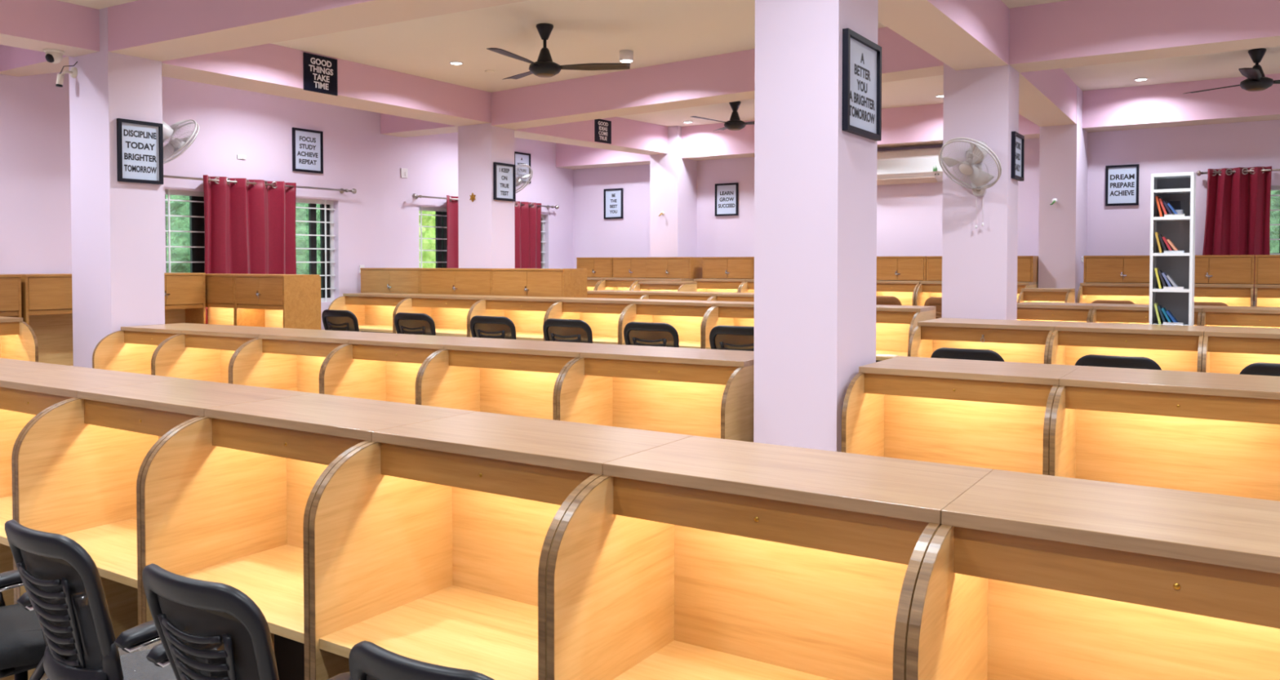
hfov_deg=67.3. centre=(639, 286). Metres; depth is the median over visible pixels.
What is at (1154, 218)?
shelf
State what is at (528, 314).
study carrel
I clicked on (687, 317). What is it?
study carrel
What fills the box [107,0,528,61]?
beam
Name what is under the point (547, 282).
study carrel
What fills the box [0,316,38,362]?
study carrel
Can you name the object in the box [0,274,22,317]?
study carrel
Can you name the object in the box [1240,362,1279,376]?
office chair
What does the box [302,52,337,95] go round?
poster
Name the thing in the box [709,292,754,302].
study carrel
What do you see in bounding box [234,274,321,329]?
study carrel
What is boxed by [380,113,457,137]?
beam
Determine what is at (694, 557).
study carrel
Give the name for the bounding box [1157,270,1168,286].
book
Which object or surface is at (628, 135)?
beam
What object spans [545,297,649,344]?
study carrel
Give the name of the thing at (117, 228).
column
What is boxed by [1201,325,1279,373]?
study carrel
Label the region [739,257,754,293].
locker carrel
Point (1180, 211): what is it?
book
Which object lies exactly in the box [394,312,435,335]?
office chair
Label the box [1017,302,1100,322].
study carrel
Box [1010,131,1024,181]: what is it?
poster
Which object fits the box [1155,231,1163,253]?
book
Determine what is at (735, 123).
ceiling fan
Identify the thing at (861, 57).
poster
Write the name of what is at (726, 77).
beam
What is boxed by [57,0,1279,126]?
ceiling
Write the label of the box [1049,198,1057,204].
wall hook
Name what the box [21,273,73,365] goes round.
study carrel
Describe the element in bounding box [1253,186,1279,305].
window
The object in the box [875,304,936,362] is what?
study carrel
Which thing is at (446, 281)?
study carrel
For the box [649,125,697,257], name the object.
column
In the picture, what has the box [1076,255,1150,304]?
locker carrel
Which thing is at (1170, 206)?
book
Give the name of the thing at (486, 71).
smoke detector
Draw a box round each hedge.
[165,195,320,276]
[418,210,435,267]
[1270,190,1279,253]
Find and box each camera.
[43,48,64,63]
[55,61,77,87]
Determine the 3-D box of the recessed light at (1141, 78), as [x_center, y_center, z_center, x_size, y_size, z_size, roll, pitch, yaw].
[4.557,-1.880,8.739,0.112,0.009,0.112,1,2,33]
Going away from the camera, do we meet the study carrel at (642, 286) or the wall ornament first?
the wall ornament
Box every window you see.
[164,189,335,302]
[418,206,546,268]
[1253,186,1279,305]
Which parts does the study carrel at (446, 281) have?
locker door, locker door, panel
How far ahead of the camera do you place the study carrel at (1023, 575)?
1.63 m
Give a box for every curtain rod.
[163,174,356,193]
[412,193,559,208]
[1195,168,1279,176]
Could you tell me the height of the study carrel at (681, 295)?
1.300 m
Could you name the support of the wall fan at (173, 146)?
attached to the column at (117, 228)
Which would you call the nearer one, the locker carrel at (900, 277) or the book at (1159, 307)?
the book at (1159, 307)
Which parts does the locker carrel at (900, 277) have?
locker door, panel, panel, locker door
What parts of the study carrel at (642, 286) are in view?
panel, panel, panel, panel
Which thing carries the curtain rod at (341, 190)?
attached to the wall at (376, 225)
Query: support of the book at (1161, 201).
on the rack
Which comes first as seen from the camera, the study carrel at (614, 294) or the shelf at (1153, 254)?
the shelf at (1153, 254)
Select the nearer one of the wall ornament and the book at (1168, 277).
the book at (1168, 277)
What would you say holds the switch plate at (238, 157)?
attached to the wall at (376, 225)
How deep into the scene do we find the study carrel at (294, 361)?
5.65 m
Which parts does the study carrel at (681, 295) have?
panel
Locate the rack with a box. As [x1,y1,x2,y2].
[1149,171,1195,325]
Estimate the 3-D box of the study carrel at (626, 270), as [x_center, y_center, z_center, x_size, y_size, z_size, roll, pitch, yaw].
[-0.112,0.479,11.622,0.530,1.655,0.732,1,2,33]
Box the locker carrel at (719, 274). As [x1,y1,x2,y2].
[693,257,753,292]
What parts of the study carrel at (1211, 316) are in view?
panel, panel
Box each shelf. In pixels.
[1151,288,1189,292]
[1152,216,1190,221]
[1152,253,1190,256]
[1152,322,1188,325]
[1153,188,1191,195]
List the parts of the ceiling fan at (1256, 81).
fan blade, fan blade, motor, fan blade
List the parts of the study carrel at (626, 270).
panel, panel, locker door, panel, locker door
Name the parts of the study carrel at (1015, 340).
panel, panel, panel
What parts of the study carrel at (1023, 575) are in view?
panel, panel, panel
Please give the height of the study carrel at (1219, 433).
1.166 m
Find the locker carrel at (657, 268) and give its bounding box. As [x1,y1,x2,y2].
[629,257,702,290]
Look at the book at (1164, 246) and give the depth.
5.73 m
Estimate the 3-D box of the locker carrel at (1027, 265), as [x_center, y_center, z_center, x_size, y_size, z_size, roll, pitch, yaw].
[3.529,0.536,9.275,0.485,1.655,0.732,1,2,33]
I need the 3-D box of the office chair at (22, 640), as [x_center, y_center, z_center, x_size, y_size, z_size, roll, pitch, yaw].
[-1.709,1.020,2.675,0.534,1.010,0.535,1,2,34]
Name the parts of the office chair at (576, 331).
slat rail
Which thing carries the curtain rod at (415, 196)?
attached to the wall at (376, 225)
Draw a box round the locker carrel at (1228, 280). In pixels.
[1194,254,1254,306]
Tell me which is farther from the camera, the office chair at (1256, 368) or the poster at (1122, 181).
the poster at (1122, 181)
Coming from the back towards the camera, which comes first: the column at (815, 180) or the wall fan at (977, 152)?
the wall fan at (977, 152)
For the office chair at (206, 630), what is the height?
1.010 m
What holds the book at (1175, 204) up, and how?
on the rack
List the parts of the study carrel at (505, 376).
panel, panel, panel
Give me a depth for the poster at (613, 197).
12.80 m
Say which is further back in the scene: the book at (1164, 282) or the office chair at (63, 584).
the book at (1164, 282)
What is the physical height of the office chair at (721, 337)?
1.157 m
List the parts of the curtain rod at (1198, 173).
rod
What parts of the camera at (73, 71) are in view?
camera arm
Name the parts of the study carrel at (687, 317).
panel, panel, panel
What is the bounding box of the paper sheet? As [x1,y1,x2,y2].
[875,354,898,356]
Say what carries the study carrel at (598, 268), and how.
on the floor
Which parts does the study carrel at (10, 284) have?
locker door, panel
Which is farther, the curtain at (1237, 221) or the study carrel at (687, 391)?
the curtain at (1237, 221)
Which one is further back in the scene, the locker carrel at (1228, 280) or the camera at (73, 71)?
the locker carrel at (1228, 280)
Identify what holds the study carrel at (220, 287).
on the floor
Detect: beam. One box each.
[0,0,99,57]
[0,44,69,76]
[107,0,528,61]
[161,43,491,126]
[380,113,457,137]
[491,26,943,129]
[514,116,667,155]
[555,142,649,169]
[681,102,1039,160]
[878,0,1008,70]
[1008,0,1279,72]
[1018,68,1076,126]
[1082,73,1279,132]
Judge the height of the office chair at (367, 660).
1.010 m
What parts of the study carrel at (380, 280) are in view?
panel, locker door, locker door, panel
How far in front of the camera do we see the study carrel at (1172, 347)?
5.39 m
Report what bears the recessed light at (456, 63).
in the ceiling
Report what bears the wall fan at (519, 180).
attached to the column at (486, 228)
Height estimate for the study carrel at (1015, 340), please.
1.225 m
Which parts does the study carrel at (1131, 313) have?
panel, panel, panel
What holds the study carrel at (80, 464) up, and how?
on the floor
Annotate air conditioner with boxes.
[876,147,942,185]
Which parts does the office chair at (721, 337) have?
slat rail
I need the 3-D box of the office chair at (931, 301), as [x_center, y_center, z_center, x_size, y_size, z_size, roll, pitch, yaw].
[2.910,0.733,8.984,0.586,1.275,0.482,1,2,27]
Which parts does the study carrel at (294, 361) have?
panel, panel, panel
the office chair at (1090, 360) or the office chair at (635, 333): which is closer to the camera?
the office chair at (1090, 360)
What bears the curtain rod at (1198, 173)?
attached to the wall at (909, 216)
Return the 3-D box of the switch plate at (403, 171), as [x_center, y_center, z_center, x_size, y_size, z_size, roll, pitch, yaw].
[-2.592,-1.244,10.569,0.017,0.105,0.095,1,2,33]
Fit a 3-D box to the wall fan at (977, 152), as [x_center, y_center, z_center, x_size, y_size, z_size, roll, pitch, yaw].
[2.164,-0.671,6.300,0.410,0.580,0.349,1,2,33]
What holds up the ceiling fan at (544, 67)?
hanging from the ceiling
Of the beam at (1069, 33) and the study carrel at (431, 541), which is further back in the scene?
the beam at (1069, 33)
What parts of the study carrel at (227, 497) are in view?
panel, modesty panel, panel, panel, panel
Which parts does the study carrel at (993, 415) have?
panel, panel, panel, panel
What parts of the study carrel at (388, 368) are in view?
panel, panel, panel, panel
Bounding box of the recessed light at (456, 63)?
[449,61,462,65]
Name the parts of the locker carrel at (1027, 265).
locker door, panel, panel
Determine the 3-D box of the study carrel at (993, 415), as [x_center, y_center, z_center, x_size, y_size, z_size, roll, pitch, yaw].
[1.303,0.913,3.870,0.759,1.166,0.722,1,2,33]
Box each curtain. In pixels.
[203,174,296,324]
[446,195,458,267]
[514,201,541,268]
[1202,166,1271,301]
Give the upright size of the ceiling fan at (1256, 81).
0.318 m
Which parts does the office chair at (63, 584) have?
slat rail, frame, slat rail, arm, seat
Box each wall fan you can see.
[162,119,199,164]
[515,164,533,193]
[938,137,1001,228]
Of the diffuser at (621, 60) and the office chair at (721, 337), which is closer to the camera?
the office chair at (721, 337)
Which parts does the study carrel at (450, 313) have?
panel, panel, panel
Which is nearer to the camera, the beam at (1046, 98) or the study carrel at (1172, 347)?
the study carrel at (1172, 347)
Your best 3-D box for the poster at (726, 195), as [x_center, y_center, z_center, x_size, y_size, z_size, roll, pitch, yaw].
[1.070,-1.071,11.886,0.315,0.400,0.024,1,2,33]
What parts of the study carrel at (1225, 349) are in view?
panel, panel, panel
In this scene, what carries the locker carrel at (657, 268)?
on the floor
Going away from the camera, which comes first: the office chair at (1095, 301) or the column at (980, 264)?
the column at (980, 264)
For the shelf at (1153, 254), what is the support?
attached to the rack
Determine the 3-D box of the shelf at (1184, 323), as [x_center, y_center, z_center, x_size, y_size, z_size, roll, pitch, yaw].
[3.194,0.236,5.773,0.194,0.018,0.216,1,2,33]
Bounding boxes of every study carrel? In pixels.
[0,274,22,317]
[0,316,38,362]
[0,358,81,374]
[0,367,184,679]
[14,378,314,679]
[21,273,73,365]
[92,323,241,374]
[140,393,475,679]
[153,325,313,383]
[164,272,205,324]
[204,273,244,325]
[230,329,404,393]
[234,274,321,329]
[309,411,693,679]
[321,333,494,404]
[328,292,433,333]
[360,267,433,293]
[394,293,510,337]
[418,338,625,420]
[419,267,492,295]
[468,295,578,341]
[491,268,586,297]
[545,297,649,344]
[546,435,993,679]
[556,345,754,442]
[576,257,613,290]
[586,289,659,298]
[595,257,645,290]
[620,299,735,348]
[631,280,697,291]
[640,291,730,300]
[702,301,754,349]
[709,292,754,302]
[841,355,1081,475]
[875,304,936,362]
[906,469,1279,679]
[907,317,1068,364]
[1017,288,1075,303]
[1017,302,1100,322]
[1048,321,1208,372]
[1048,365,1279,501]
[1089,303,1205,325]
[1200,305,1279,328]
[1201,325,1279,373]
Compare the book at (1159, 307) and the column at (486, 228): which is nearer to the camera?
the book at (1159, 307)
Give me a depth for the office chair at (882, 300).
9.07 m
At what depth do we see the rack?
5.82 m
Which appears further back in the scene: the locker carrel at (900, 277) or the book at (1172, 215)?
the locker carrel at (900, 277)
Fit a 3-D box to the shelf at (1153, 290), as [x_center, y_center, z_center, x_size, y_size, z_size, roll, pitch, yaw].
[3.194,0.024,5.768,0.194,0.018,0.216,1,2,33]
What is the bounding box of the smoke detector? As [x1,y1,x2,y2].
[484,70,494,72]
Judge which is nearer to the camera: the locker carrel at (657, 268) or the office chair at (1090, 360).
the office chair at (1090, 360)
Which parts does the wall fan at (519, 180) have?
fan blade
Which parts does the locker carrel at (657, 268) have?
panel, locker door, panel, locker door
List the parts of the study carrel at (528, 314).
panel, panel, panel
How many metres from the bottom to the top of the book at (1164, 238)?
0.097 m
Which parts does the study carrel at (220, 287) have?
locker door, panel, panel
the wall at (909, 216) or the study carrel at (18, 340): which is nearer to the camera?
the study carrel at (18, 340)
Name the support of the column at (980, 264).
on the floor
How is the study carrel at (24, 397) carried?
on the floor
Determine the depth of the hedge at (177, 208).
10.92 m
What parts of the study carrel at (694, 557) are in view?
panel, panel, panel, panel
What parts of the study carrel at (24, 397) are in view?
panel, panel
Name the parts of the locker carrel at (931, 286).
panel, panel, locker door, panel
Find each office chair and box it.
[0,568,45,679]
[4,519,176,679]
[142,563,351,679]
[321,309,359,331]
[348,640,494,679]
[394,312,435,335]
[470,315,516,339]
[542,318,592,342]
[623,321,679,347]
[709,324,754,351]
[875,295,902,305]
[924,297,942,318]
[930,347,1004,361]
[1075,354,1161,369]
[1092,300,1135,304]
[1194,302,1228,306]
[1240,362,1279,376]
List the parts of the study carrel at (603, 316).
panel, panel, panel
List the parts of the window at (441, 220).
sash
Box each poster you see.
[116,118,163,184]
[292,127,323,173]
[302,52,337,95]
[493,161,515,201]
[514,151,530,183]
[594,119,611,143]
[604,188,623,218]
[715,182,738,216]
[841,27,881,141]
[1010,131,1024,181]
[1105,164,1139,205]
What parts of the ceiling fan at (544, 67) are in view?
fan blade, fan blade, motor, down rod, fan blade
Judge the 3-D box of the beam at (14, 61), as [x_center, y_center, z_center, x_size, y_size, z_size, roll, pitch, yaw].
[-4.253,-1.712,7.003,1.077,0.261,0.363,1,2,33]
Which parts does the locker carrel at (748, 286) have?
panel, panel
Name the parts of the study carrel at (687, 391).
panel, panel, panel, panel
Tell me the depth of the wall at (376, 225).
9.21 m
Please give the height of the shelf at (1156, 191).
0.018 m
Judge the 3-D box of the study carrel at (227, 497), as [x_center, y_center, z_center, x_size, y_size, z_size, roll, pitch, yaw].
[-0.918,0.941,2.703,0.707,1.166,0.582,1,2,33]
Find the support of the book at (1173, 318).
on the rack
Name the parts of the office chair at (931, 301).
frame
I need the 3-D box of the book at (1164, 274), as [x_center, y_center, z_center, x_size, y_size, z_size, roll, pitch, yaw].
[3.168,-0.034,5.768,0.058,0.097,0.120,1,2,33]
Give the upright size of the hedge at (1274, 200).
3.200 m
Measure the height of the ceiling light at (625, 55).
0.079 m
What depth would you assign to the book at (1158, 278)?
5.74 m
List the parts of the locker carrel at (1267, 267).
panel, locker door, panel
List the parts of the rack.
post, post, post, post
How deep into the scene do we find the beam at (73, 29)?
6.11 m
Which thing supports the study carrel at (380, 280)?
on the floor
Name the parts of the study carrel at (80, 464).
panel, panel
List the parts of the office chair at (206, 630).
slat rail, frame, slat rail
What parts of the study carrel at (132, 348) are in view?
panel, panel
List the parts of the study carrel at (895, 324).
panel, panel, panel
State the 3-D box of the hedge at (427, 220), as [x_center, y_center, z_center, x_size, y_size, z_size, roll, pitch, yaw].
[-2.339,-0.404,16.110,1.000,3.200,5.450,1,2,33]
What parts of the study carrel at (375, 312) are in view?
panel, panel, panel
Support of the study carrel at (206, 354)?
on the floor
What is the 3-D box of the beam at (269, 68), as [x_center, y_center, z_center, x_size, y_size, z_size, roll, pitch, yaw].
[-2.563,-1.721,8.136,0.450,0.299,3.369,1,2,33]
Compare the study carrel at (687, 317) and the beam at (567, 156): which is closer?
the study carrel at (687, 317)
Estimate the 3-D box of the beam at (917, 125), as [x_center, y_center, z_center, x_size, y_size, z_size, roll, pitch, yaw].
[2.371,-1.743,10.819,4.185,0.386,0.380,1,2,33]
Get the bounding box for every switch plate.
[236,154,245,159]
[359,265,364,273]
[400,168,407,177]
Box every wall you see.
[0,71,573,329]
[573,120,1279,306]
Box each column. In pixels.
[68,7,164,368]
[457,123,515,268]
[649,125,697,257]
[753,0,878,452]
[942,54,1019,319]
[1038,85,1088,302]
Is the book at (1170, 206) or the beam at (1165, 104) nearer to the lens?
the book at (1170, 206)
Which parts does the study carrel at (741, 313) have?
panel, panel, panel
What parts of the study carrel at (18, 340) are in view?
panel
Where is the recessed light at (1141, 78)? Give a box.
[1133,77,1147,80]
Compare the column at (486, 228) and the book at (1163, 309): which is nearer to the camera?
the book at (1163, 309)
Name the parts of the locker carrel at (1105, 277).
panel, locker door, panel, panel, locker door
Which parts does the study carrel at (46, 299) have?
panel, locker door, panel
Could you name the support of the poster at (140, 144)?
attached to the column at (117, 228)
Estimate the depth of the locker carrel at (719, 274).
10.86 m
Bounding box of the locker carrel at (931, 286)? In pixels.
[915,256,942,306]
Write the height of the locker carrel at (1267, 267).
1.655 m
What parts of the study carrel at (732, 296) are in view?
panel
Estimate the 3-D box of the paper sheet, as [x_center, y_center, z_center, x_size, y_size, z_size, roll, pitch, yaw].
[1.654,0.466,6.443,0.142,0.004,0.110,1,2,29]
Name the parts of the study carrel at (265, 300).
locker door, panel, locker door, panel, panel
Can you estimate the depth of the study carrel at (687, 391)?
4.51 m
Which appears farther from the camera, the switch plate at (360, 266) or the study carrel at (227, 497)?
the switch plate at (360, 266)
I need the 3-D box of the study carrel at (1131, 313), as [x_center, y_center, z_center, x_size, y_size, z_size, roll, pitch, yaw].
[3.441,0.783,6.523,0.644,1.295,0.642,1,2,33]
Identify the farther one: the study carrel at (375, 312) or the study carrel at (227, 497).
the study carrel at (375, 312)
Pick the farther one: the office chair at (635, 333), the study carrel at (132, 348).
the office chair at (635, 333)
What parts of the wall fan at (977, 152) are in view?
fan blade, fan blade, motor, plate, fan blade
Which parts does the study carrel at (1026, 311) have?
panel, panel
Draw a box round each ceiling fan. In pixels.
[486,22,630,79]
[691,101,754,131]
[1182,48,1279,93]
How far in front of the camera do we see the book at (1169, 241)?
5.71 m
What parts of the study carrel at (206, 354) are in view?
panel, panel, panel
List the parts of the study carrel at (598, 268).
locker door, panel, panel, locker door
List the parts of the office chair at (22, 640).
arm post, arm, seat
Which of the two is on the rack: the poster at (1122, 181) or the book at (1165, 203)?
the book at (1165, 203)
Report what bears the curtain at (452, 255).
hanging from the curtain rod at (415, 196)
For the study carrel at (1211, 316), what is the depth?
6.13 m
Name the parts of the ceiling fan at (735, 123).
fan blade, fan blade, motor, fan blade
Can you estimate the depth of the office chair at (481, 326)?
7.79 m
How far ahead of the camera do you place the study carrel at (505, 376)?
4.96 m
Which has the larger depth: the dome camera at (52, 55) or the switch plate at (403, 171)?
the switch plate at (403, 171)
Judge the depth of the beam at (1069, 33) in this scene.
5.95 m
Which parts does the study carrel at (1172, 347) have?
panel, panel, panel, panel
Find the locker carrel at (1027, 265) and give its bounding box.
[1017,255,1038,302]
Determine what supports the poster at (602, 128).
attached to the beam at (628, 135)
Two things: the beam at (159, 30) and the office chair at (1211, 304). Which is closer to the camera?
the beam at (159, 30)
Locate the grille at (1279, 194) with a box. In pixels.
[1270,194,1279,254]
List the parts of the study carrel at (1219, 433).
panel, panel, panel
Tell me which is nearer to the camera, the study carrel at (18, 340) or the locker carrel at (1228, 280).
the study carrel at (18, 340)
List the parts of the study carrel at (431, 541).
panel, panel, panel, panel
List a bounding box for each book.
[1154,267,1163,288]
[1154,302,1162,324]
[1155,195,1164,217]
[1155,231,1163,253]
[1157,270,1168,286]
[1157,305,1168,322]
[1158,198,1168,214]
[1158,234,1168,250]
[1160,307,1173,322]
[1161,272,1173,286]
[1162,200,1172,214]
[1162,236,1173,250]
[1162,322,1183,324]
[1163,286,1183,288]
[1164,213,1184,216]
[1164,250,1184,253]
[1165,310,1178,322]
[1166,239,1178,250]
[1166,275,1177,286]
[1167,203,1177,213]
[1168,200,1180,214]
[1170,208,1183,213]
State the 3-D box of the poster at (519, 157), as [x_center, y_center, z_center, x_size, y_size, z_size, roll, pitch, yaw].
[-1.505,-1.510,12.242,0.024,0.380,0.330,1,2,33]
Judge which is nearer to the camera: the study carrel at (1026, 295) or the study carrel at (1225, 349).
the study carrel at (1225, 349)
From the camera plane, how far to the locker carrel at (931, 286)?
9.60 m
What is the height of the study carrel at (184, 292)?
1.505 m
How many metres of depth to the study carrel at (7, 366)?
3.91 m
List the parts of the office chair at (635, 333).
slat rail, slat rail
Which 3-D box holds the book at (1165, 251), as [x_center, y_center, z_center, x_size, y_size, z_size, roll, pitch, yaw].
[3.156,-0.204,5.678,0.105,0.013,0.022,1,2,33]
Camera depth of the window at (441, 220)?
11.18 m
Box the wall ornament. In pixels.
[469,192,475,201]
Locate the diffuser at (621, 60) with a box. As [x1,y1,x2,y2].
[620,59,632,62]
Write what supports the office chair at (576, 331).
on the floor
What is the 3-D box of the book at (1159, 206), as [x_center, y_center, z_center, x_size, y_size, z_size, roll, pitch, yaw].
[3.126,-0.476,5.780,0.039,0.125,0.120,1,2,33]
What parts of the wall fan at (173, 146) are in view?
motor, fan blade, fan blade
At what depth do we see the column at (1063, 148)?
9.20 m
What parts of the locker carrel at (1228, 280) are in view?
locker door, panel, panel, locker door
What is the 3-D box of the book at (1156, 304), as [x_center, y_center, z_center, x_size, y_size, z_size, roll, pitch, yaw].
[3.126,0.164,5.795,0.039,0.125,0.120,1,2,33]
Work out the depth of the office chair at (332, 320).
8.79 m
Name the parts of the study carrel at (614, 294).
panel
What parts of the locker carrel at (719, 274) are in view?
panel, locker door, panel, panel, locker door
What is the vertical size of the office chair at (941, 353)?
1.122 m
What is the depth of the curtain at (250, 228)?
8.91 m
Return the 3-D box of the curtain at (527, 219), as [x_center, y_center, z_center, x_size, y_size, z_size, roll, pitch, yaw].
[-1.453,-0.426,12.207,0.072,1.285,0.632,1,2,33]
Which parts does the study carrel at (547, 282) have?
panel, locker door, locker door, panel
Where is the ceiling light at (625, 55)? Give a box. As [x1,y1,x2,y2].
[619,49,633,62]
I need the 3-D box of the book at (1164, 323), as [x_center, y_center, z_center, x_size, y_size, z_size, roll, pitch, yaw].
[3.156,0.222,5.689,0.105,0.013,0.022,1,2,33]
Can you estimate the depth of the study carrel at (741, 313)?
7.19 m
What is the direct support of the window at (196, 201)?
in the wall at (376, 225)
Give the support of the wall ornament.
attached to the column at (486, 228)
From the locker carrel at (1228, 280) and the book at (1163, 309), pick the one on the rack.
the book at (1163, 309)
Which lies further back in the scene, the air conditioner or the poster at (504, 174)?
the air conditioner
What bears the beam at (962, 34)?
attached to the ceiling
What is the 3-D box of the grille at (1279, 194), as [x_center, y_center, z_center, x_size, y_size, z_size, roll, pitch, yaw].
[6.275,-0.366,8.616,1.290,1.110,0.015,1,2,33]
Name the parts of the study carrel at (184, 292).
locker door, panel, locker door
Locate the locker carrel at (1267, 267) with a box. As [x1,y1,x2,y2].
[1254,254,1279,306]
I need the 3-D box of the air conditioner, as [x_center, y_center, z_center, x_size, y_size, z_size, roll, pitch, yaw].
[2.930,-1.311,10.566,0.960,0.365,0.216,1,2,33]
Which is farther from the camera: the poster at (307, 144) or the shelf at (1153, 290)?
the poster at (307, 144)
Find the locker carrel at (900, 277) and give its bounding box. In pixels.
[875,256,926,306]
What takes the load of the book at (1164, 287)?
on the rack
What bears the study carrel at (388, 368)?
on the floor
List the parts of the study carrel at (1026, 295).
panel, panel, panel, panel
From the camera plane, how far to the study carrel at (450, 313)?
8.95 m

